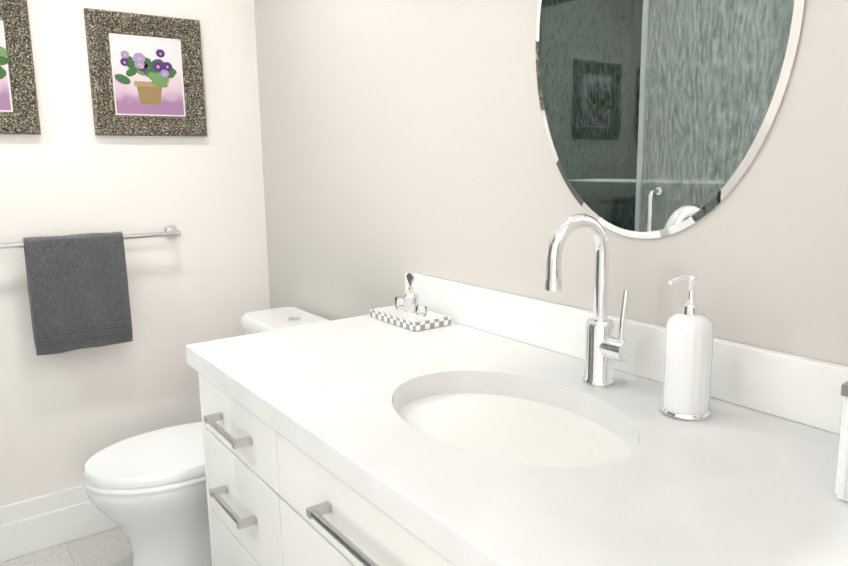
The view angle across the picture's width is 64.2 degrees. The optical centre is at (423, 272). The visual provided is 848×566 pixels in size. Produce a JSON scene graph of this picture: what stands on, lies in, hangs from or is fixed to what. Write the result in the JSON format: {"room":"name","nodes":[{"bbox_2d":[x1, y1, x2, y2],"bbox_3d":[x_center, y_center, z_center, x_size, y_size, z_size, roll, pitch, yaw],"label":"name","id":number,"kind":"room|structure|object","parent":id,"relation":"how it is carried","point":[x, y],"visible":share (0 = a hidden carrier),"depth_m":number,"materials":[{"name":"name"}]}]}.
{"room":"bathroom","nodes":[
{"label":"bathroom","id":0,"kind":"room"},
{"bbox_2d":[0,527,131,565],"bbox_3d":[-0.406,1.248,0.674,2.650,0.060,4.025,-8,12,-35],"label":"floor","id":1,"kind":"structure","parent":0,"point":[110,547],"depth_m":2.31,"materials":[{"name":"grey tile"}]},
{"bbox_2d":[83,307,329,565],"bbox_3d":[-0.663,0.575,2.166,0.777,0.790,0.444,-8,12,-35],"label":"toilet","id":2,"kind":"object","parent":1,"relation":"on","point":[147,492],"visible":0.44,"depth_m":1.99,"materials":[{"name":"white ceramic"}]},
{"bbox_2d":[186,358,464,565],"bbox_3d":[0.162,0.693,1.178,0.644,0.855,1.508,-8,12,-35],"label":"bathroom vanity","id":3,"kind":"object","parent":1,"relation":"on","point":[271,500],"depth_m":1.21,"materials":[{"name":"white wood"}]},
{"bbox_2d":[185,310,847,565],"bbox_3d":[0.157,0.247,1.115,0.628,0.045,1.524,-8,12,-35],"label":"countertop","id":4,"kind":"structure","parent":3,"relation":"on","point":[487,442],"depth_m":0.98,"materials":[{"name":"white stone"}]},
{"bbox_2d":[370,273,450,330],"bbox_3d":[-0.039,0.062,1.729,0.110,0.124,0.205,-8,12,-35],"label":"tray","id":5,"kind":"object","parent":4,"relation":"on","point":[406,311],"visible":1,"depth_m":1.71,"materials":[{"name":"white ceramic"}]},
{"bbox_2d":[541,214,636,385],"bbox_3d":[0.283,0.054,1.174,0.167,0.312,0.086,-8,12,-35],"label":"faucet","id":6,"kind":"object","parent":4,"relation":"on","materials":[{"name":"silver metal"}]},
{"bbox_2d":[661,275,713,419],"bbox_3d":[0.418,0.113,1.070,0.080,0.224,0.076,-8,12,-35],"label":"soap dispenser","id":7,"kind":"object","parent":4,"relation":"on","point":[689,337],"visible":1,"depth_m":1.05,"materials":[{"name":"white ceramic"}]},
{"bbox_2d":[835,381,847,501],"bbox_3d":[0.588,0.160,0.765,0.139,0.226,0.161,-8,12,-35],"label":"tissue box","id":8,"kind":"object","parent":4,"relation":"on","point":[841,488],"visible":1,"depth_m":0.79,"materials":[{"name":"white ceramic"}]},
{"bbox_2d":[0,0,269,506],"bbox_3d":[-1.577,-0.178,2.047,2.650,2.340,0.100,-8,12,-35],"label":"wall","id":9,"kind":"structure","parent":0,"point":[65,417],"depth_m":2.40,"materials":[{"name":"white paint"}]},
{"bbox_2d":[0,0,40,134],"bbox_3d":[-1.387,-0.629,2.033,0.373,0.414,0.031,-8,12,-35],"label":"picture frame","id":10,"kind":"object","parent":9,"relation":"attached to","point":[19,112],"visible":0.98,"depth_m":2.11,"materials":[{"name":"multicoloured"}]},
{"bbox_2d":[0,485,118,562],"bbox_3d":[-1.173,0.843,2.428,1.361,0.190,0.016,-8,12,-35],"label":"baseboard","id":11,"kind":"structure","parent":9,"relation":"attached to","point":[33,525],"depth_m":2.33,"materials":[{"name":"white wood"}]},
{"bbox_2d":[0,225,180,355],"bbox_3d":[-1.150,0.059,2.262,0.692,0.386,0.114,-8,12,-35],"label":"towel rail","id":12,"kind":"object","parent":9,"relation":"attached to","point":[78,290],"visible":1,"depth_m":2.21,"materials":[{"name":"grey fabric"}]},
{"bbox_2d":[23,231,132,355],"bbox_3d":[-1.142,0.063,2.243,0.289,0.384,0.074,-8,12,-35],"label":"towel","id":13,"kind":"object","parent":12,"relation":"hanging from","point":[78,290],"depth_m":2.21,"materials":[{"name":"grey fabric"}]},
{"bbox_2d":[84,8,206,135],"bbox_3d":[-0.953,-0.682,2.344,0.374,0.406,0.031,-8,12,-35],"label":"picture frame","id":14,"kind":"object","parent":9,"relation":"attached to","point":[146,75],"visible":1,"depth_m":2.34,"materials":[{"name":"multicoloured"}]},
{"bbox_2d":[254,0,847,365],"bbox_3d":[0.154,-0.143,1.680,0.100,2.340,2.530,-8,12,-35],"label":"wall","id":15,"kind":"structure","parent":0,"point":[400,139],"depth_m":1.59,"materials":[{"name":"grey paint"}]},
{"bbox_2d":[536,0,804,238],"bbox_3d":[0.393,-0.448,1.195,0.006,0.780,0.544,-8,12,-35],"label":"oval mirror","id":16,"kind":"object","parent":15,"relation":"attached to","point":[658,116],"visible":1,"depth_m":1.19,"materials":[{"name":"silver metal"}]}
]}

